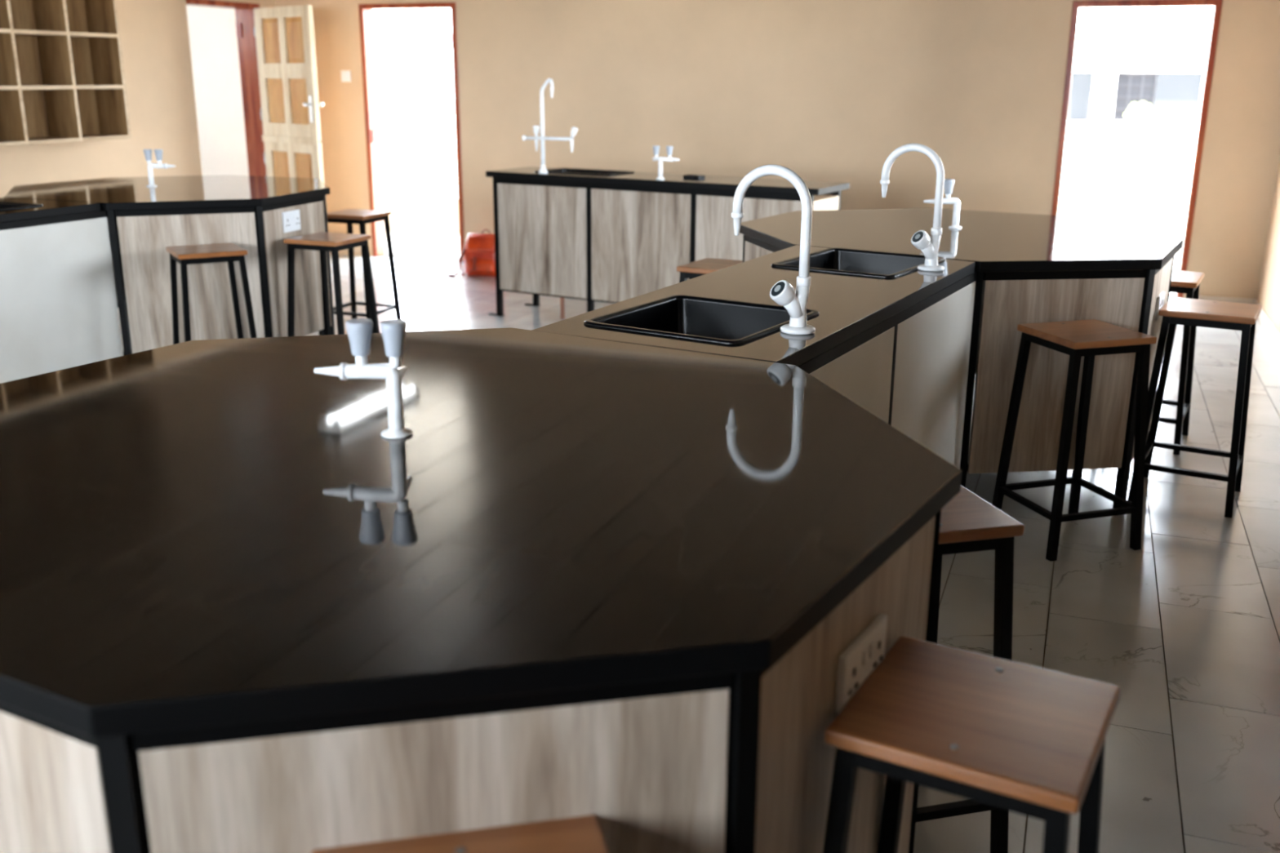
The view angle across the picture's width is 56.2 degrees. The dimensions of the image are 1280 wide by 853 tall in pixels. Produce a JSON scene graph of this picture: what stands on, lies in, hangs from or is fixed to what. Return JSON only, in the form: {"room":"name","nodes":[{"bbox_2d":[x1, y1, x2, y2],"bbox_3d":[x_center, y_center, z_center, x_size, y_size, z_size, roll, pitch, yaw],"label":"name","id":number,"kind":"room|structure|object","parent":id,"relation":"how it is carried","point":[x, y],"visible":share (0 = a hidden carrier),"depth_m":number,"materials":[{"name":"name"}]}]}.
{"room":"science classroom","nodes":[
{"label":"science classroom","id":0,"kind":"room"},
{"bbox_2d":[0,0,275,197],"bbox_3d":[-4.881,-1.327,5.371,0.200,2.510,10.361,6,17,19],"label":"wall","id":1,"kind":"structure","parent":0,"point":[154,37],"depth_m":8.54,"materials":[{"name":"beige paint"}]},
{"bbox_2d":[0,0,131,146],"bbox_3d":[-4.020,-2.262,6.819,0.256,1.323,2.603,6,17,19],"label":"shelf","id":2,"kind":"object","parent":1,"relation":"attached to","point":[62,77],"visible":1,"depth_m":7.68,"materials":[{"name":"brown wood"}]},
{"bbox_2d":[185,0,266,176],"bbox_3d":[-3.294,-2.317,9.520,0.215,2.000,0.845,6,17,19],"label":"door frame","id":3,"kind":"structure","parent":1,"relation":"in","point":[244,12],"depth_m":9.75,"materials":[{"name":"red wood"}]},
{"bbox_2d":[253,4,324,182],"bbox_3d":[-2.777,-2.315,9.565,0.808,1.953,0.174,15,22,40],"label":"pine door","id":4,"kind":"structure","parent":3,"relation":"attached to","point":[290,116],"depth_m":9.43,"materials":[{"name":"beige wood"}]},
{"bbox_2d":[186,5,248,175],"bbox_3d":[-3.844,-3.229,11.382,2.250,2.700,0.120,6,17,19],"label":"doorway","id":5,"kind":"structure","parent":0,"point":[213,39],"depth_m":11.39,"materials":[{"name":"white"}]},
{"bbox_2d":[382,195,458,234],"bbox_3d":[-2.237,-2.111,11.973,1.200,0.360,0.120,6,17,19],"label":"wall","id":6,"kind":"structure","parent":0,"point":[435,215],"depth_m":11.88,"materials":[{"name":"beige paint"}]},
{"bbox_2d":[117,253,1279,852],"bbox_3d":[-1.287,0.255,4.439,7.884,0.065,10.761,6,17,19],"label":"floor","id":7,"kind":"structure","parent":0,"point":[1186,623],"depth_m":3.49,"materials":[{"name":"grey tile"}]},
{"bbox_2d":[0,174,334,383],"bbox_3d":[-2.740,-0.567,5.505,1.582,0.900,3.362,6,17,19],"label":"lab bench","id":8,"kind":"object","parent":7,"relation":"on","point":[94,248],"visible":0.84,"depth_m":5.60,"materials":[{"name":"black wood"}]},
{"bbox_2d":[0,197,100,222],"bbox_3d":[-3.095,-0.797,4.745,0.599,0.035,1.844,7,18,23],"label":"island countertop","id":9,"kind":"structure","parent":8,"relation":"on","point":[50,208],"depth_m":5.26,"materials":[{"name":"black"}]},
{"bbox_2d":[0,201,43,210],"bbox_3d":[-2.905,-0.863,5.206,0.400,0.178,0.460,7,18,22],"label":"sink","id":10,"kind":"object","parent":9,"relation":"in","point":[4,206],"visible":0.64,"depth_m":5.34,"materials":[{"name":"black plastic"}]},
{"bbox_2d":[0,204,24,208],"bbox_3d":[-2.905,-0.858,5.208,0.358,0.168,0.418,7,18,22],"label":"basin","id":11,"kind":"object","parent":10,"relation":"in","point":[2,206],"depth_m":5.36,"materials":[{"name":"black plastic"}]},
{"bbox_2d":[4,174,330,210],"bbox_3d":[-2.416,-1.222,6.213,1.582,0.035,1.520,6,17,19],"label":"island countertop","id":12,"kind":"structure","parent":8,"relation":"on","point":[113,193],"depth_m":5.99,"materials":[{"name":"black"}]},
{"bbox_2d":[143,149,175,186],"bbox_3d":[-2.488,-1.337,6.205,0.149,0.188,0.083,7,18,21],"label":"tap","id":13,"kind":"object","parent":12,"relation":"on","point":[148,153],"visible":1,"depth_m":6.20,"materials":[{"name":"white metal"}]},
{"bbox_2d":[281,209,301,232],"bbox_3d":[-1.727,-1.019,5.949,0.017,0.100,0.145,5,17,15],"label":"power socket","id":14,"kind":"object","parent":8,"relation":"attached to","point":[291,219],"visible":1,"depth_m":5.94,"materials":[{"name":"white plastic"}]},
{"bbox_2d":[165,242,257,344],"bbox_3d":[-1.980,-0.476,5.566,0.344,0.702,0.344,-9,19,-29],"label":"stool","id":15,"kind":"object","parent":7,"relation":"on","point":[230,252],"visible":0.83,"depth_m":5.45,"materials":[{"name":"brown metal"}]},
{"bbox_2d":[284,231,379,336],"bbox_3d":[-1.534,-0.595,5.981,0.344,0.702,0.344,7,17,20],"label":"stool","id":16,"kind":"object","parent":7,"relation":"on","point":[322,242],"visible":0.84,"depth_m":5.87,"materials":[{"name":"brown metal"}]},
{"bbox_2d":[327,208,401,333],"bbox_3d":[-1.647,-0.900,7.024,0.344,0.702,0.344,6,17,19],"label":"stool","id":17,"kind":"object","parent":7,"relation":"on","point":[348,216],"visible":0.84,"depth_m":7.02,"materials":[{"name":"brown wood"}]},
{"bbox_2d":[311,814,608,852],"bbox_3d":[-0.162,0.803,1.227,0.344,0.702,0.344,-3,17,-12],"label":"stool","id":18,"kind":"object","parent":7,"relation":"on","point":[584,833],"visible":1,"depth_m":1.25,"materials":[{"name":"brown wood"}]},
{"bbox_2d":[436,229,495,276],"bbox_3d":[-1.280,-1.324,9.103,0.513,0.351,0.263,4,17,12],"label":"backpack","id":19,"kind":"object","parent":7,"relation":"on","point":[478,251],"visible":0.77,"depth_m":9.04,"materials":[{"name":"fabric"}]},
{"bbox_2d":[0,208,1183,852],"bbox_3d":[0.365,0.065,3.405,1.720,0.900,4.816,9,19,28],"label":"lab bench","id":20,"kind":"object","parent":7,"relation":"on","point":[623,578],"visible":0.87,"depth_m":1.53,"materials":[{"name":"black"}]},
{"bbox_2d":[0,327,962,738],"bbox_3d":[-0.416,0.033,1.960,1.685,0.035,1.671,-3,17,-13],"label":"island countertop","id":21,"kind":"structure","parent":20,"relation":"on","point":[205,533],"depth_m":1.58,"materials":[{"name":"black stone"}]},
{"bbox_2d":[314,318,413,439],"bbox_3d":[-0.447,-0.077,1.938,0.149,0.188,0.083,-5,17,-18],"label":"tap","id":22,"kind":"object","parent":21,"relation":"on","point":[359,331],"visible":1,"depth_m":1.93,"materials":[{"name":"white metal"}]},
{"bbox_2d":[531,244,975,366],"bbox_3d":[0.416,-0.369,3.349,0.644,0.035,1.702,9,18,28],"label":"island countertop","id":23,"kind":"structure","parent":20,"relation":"on","point":[847,305],"depth_m":3.17,"materials":[{"name":"black"}]},
{"bbox_2d":[583,294,819,344],"bbox_3d":[0.156,-0.184,2.943,0.425,0.178,0.455,10,19,31],"label":"sink","id":24,"kind":"object","parent":23,"relation":"in","point":[721,321],"visible":0.33,"depth_m":3.10,"materials":[{"name":"black plastic"}]},
{"bbox_2d":[600,300,790,339],"bbox_3d":[0.156,-0.179,2.945,0.383,0.168,0.413,10,19,31],"label":"basin","id":25,"kind":"object","parent":24,"relation":"in","point":[708,319],"depth_m":3.11,"materials":[{"name":"black plastic"}]},
{"bbox_2d":[731,164,815,334],"bbox_3d":[0.299,-0.406,2.743,0.219,0.376,0.108,10,19,29],"label":"tap","id":26,"kind":"object","parent":23,"relation":"on","point":[782,292],"visible":1,"depth_m":2.72,"materials":[{"name":"white metal"}]},
{"bbox_2d":[771,248,945,277],"bbox_3d":[0.699,-0.442,3.836,0.410,0.178,0.475,11,19,32],"label":"sink","id":27,"kind":"object","parent":23,"relation":"in","point":[839,260],"visible":0.39,"depth_m":4.00,"materials":[{"name":"black plastic"}]},
{"bbox_2d":[785,251,924,275],"bbox_3d":[0.699,-0.436,3.838,0.368,0.168,0.433,11,19,32],"label":"basin","id":28,"kind":"object","parent":27,"relation":"in","point":[873,263],"depth_m":4.00,"materials":[{"name":"black plastic"}]},
{"bbox_2d":[880,143,944,271],"bbox_3d":[0.825,-0.667,3.646,0.219,0.376,0.108,10,19,29],"label":"tap","id":29,"kind":"object","parent":23,"relation":"on","point":[921,240],"visible":1,"depth_m":3.63,"materials":[{"name":"white metal"}]},
{"bbox_2d":[835,613,887,713],"bbox_3d":[0.296,0.313,1.588,0.017,0.082,0.150,10,19,30],"label":"power socket","id":30,"kind":"object","parent":20,"relation":"attached to","point":[859,660],"visible":0.9,"depth_m":1.56,"materials":[{"name":"white plastic"}]},
{"bbox_2d":[739,208,1183,272],"bbox_3d":[1.197,-0.737,4.623,1.515,0.035,1.598,-3,17,-10],"label":"island countertop","id":31,"kind":"structure","parent":20,"relation":"on","point":[997,242],"depth_m":4.42,"materials":[{"name":"black"}]},
{"bbox_2d":[923,178,961,228],"bbox_3d":[1.184,-0.868,4.676,0.157,0.187,0.052,0,16,0],"label":"tap","id":32,"kind":"object","parent":31,"relation":"on","point":[948,184],"visible":0.86,"depth_m":4.67,"materials":[{"name":"white metal"}]},
{"bbox_2d":[1154,291,1164,319],"bbox_3d":[1.830,-0.424,4.219,0.017,0.082,0.130,9,19,28],"label":"power socket","id":33,"kind":"object","parent":20,"relation":"attached to","point":[1160,299],"visible":0.87,"depth_m":4.17,"materials":[{"name":"white plastic"}]},
{"bbox_2d":[485,166,849,319],"bbox_3d":[0.100,-1.034,7.160,2.205,0.900,0.470,10,19,29],"label":"laboratory bench","id":34,"kind":"object","parent":7,"relation":"on","point":[616,238],"visible":0.77,"depth_m":7.03,"materials":[{"name":"black wood"}]},
{"bbox_2d":[521,78,577,173],"bbox_3d":[-0.532,-1.782,7.119,0.375,0.551,0.063,7,18,23],"label":"tap","id":35,"kind":"object","parent":34,"relation":"on","point":[543,170],"visible":1,"depth_m":7.13,"materials":[{"name":"white metal"}]},
{"bbox_2d":[534,168,634,175],"bbox_3d":[-0.339,-1.490,7.329,0.540,0.138,0.330,10,19,29],"label":"sink","id":36,"kind":"object","parent":34,"relation":"in","point":[561,171],"visible":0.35,"depth_m":7.42,"materials":[{"name":"black plastic"}]},
{"bbox_2d":[551,169,618,174],"bbox_3d":[-0.339,-1.484,7.331,0.498,0.128,0.288,10,19,29],"label":"basin","id":37,"kind":"object","parent":36,"relation":"in","point":[561,171],"depth_m":7.43,"materials":[{"name":"black plastic"}]},
{"bbox_2d":[652,145,679,179],"bbox_3d":[0.148,-1.493,6.794,0.158,0.187,0.048,6,17,17],"label":"tap","id":38,"kind":"object","parent":34,"relation":"on","point":[655,148],"visible":1,"depth_m":6.79,"materials":[{"name":"white metal"}]},
{"bbox_2d":[485,166,849,195],"bbox_3d":[0.114,-1.447,7.033,2.180,0.035,0.470,10,19,29],"label":"countertop","id":39,"kind":"structure","parent":34,"relation":"on","point":[642,179],"depth_m":6.83,"materials":[{"name":"black"}]},
{"bbox_2d":[683,174,705,178],"bbox_3d":[0.313,-1.450,6.954,0.115,0.016,0.075,10,19,29],"label":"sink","id":40,"kind":"object","parent":34,"relation":"on","point":[693,176],"visible":1,"depth_m":6.93,"materials":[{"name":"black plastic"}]},
{"bbox_2d":[676,257,742,282],"bbox_3d":[0.353,-0.351,5.185,0.344,0.702,0.344,9,18,27],"label":"stool","id":41,"kind":"object","parent":7,"relation":"on","point":[707,265],"visible":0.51,"depth_m":5.04,"materials":[{"name":"brown wood"}]},
{"bbox_2d":[915,484,1024,852],"bbox_3d":[0.504,0.481,2.343,0.344,0.702,0.344,-4,17,-14],"label":"stool","id":42,"kind":"object","parent":7,"relation":"on","point":[969,523],"visible":0.2,"depth_m":2.19,"materials":[{"name":"brown metal"}]},
{"bbox_2d":[822,635,1120,852],"bbox_3d":[0.428,0.691,1.621,0.344,0.702,0.344,9,19,28],"label":"stool","id":43,"kind":"object","parent":7,"relation":"on","point":[1025,740],"visible":1,"depth_m":1.49,"materials":[{"name":"brown wood"}]},
{"bbox_2d":[991,319,1156,561],"bbox_3d":[1.410,0.031,3.899,0.344,0.702,0.344,-5,17,-17],"label":"stool","id":44,"kind":"object","parent":7,"relation":"on","point":[1087,339],"visible":0.99,"depth_m":3.81,"materials":[{"name":"brown metal"}]},
{"bbox_2d":[1159,270,1204,455],"bbox_3d":[2.124,-0.284,4.992,0.344,0.702,0.344,9,19,28],"label":"stool","id":45,"kind":"object","parent":7,"relation":"on","point":[1188,283],"visible":0.4,"depth_m":4.85,"materials":[{"name":"brown metal"}]},
{"bbox_2d":[1127,297,1262,518],"bbox_3d":[1.999,-0.082,4.299,0.344,0.702,0.344,10,19,29],"label":"stool","id":46,"kind":"object","parent":7,"relation":"on","point":[1242,317],"visible":0.98,"depth_m":4.20,"materials":[{"name":"brown metal"}]},
{"bbox_2d":[274,0,1279,299],"bbox_3d":[0.560,-2.311,8.845,7.884,2.510,0.200,6,17,19],"label":"wall","id":47,"kind":"structure","parent":0,"point":[817,90],"depth_m":8.49,"materials":[{"name":"beige paint"}]},
{"bbox_2d":[329,246,361,255],"bbox_3d":[-2.639,-1.516,10.196,0.750,0.090,0.012,6,17,19],"label":"baseboard","id":48,"kind":"structure","parent":47,"relation":"attached to","point":[357,251],"depth_m":10.11,"materials":[{"name":"tile"}]},
{"bbox_2d":[340,71,351,81],"bbox_3d":[-2.384,-2.837,9.713,0.088,0.088,0.014,6,17,19],"label":"light switch","id":49,"kind":"object","parent":47,"relation":"attached to","point":[345,75],"visible":1,"depth_m":9.71,"materials":[{"name":"white plastic"}]},
{"bbox_2d":[358,2,464,262],"bbox_3d":[-1.810,-2.360,9.696,0.865,2.000,0.130,6,17,19],"label":"door frame","id":50,"kind":"structure","parent":47,"relation":"in","point":[365,10],"depth_m":9.67,"materials":[{"name":"red wood"}]},
{"bbox_2d":[1051,0,1222,297],"bbox_3d":[3.216,-1.778,7.903,0.880,1.945,0.100,6,17,19],"label":"door frame","id":51,"kind":"structure","parent":47,"relation":"in","point":[1217,4],"depth_m":7.73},
{"bbox_2d":[1198,295,1255,304],"bbox_3d":[3.834,-0.806,7.897,0.382,0.090,0.012,6,17,19],"label":"baseboard","id":52,"kind":"structure","parent":47,"relation":"attached to","point":[1207,298],"depth_m":7.87,"materials":[{"name":"wood"}]},
{"bbox_2d":[385,231,1178,299],"bbox_3d":[0.447,-0.884,10.469,10.484,1.160,1.900,6,17,19],"label":"walkway","id":53,"kind":"structure","parent":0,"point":[411,243],"depth_m":11.08,"materials":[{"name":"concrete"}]},
{"bbox_2d":[1257,151,1279,331],"bbox_3d":[2.321,-0.537,2.812,0.200,2.510,10.361,6,17,19],"label":"wall","id":54,"kind":"structure","parent":0,"point":[1268,294],"depth_m":7.40,"materials":[{"name":"beige paint"}]},
{"bbox_2d":[1254,299,1279,354],"bbox_3d":[2.215,0.566,3.173,0.012,0.090,10.361,6,17,19],"label":"baseboard","id":55,"kind":"structure","parent":54,"relation":"attached to","point":[1264,320],"depth_m":7.12,"materials":[{"name":"tile"}]},
{"label":"outside","id":56,"kind":"structure","parent":0,"visible":0},
{"bbox_2d":[378,111,1186,270],"bbox_3d":[12.048,-8.044,37.437,90.000,0.100,160.000,6,17,19],"label":"ground","id":57,"kind":"structure","parent":56,"point":[418,150],"depth_m":34.23,"materials":[{"name":"white"}]},
{"bbox_2d":[1059,6,1213,207],"bbox_3d":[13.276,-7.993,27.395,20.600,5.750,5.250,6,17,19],"label":"building","id":58,"kind":"structure","parent":57,"relation":"on","point":[1114,68],"depth_m":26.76,"materials":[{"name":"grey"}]},
{"bbox_2d":[1067,72,1093,120],"bbox_3d":[9.783,-7.510,27.294,0.920,1.060,0.050,6,17,19],"label":"window","id":59,"kind":"structure","parent":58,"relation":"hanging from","point":[1081,108],"depth_m":27.18,"materials":[{"name":"grey glass"}]},
{"bbox_2d":[1151,72,1203,122],"bbox_3d":[11.892,-7.278,26.544,0.920,1.060,0.050,6,17,19],"label":"window","id":60,"kind":"structure","parent":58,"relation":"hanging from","point":[1177,96],"depth_m":26.52,"materials":[{"name":"grey glass"}]},
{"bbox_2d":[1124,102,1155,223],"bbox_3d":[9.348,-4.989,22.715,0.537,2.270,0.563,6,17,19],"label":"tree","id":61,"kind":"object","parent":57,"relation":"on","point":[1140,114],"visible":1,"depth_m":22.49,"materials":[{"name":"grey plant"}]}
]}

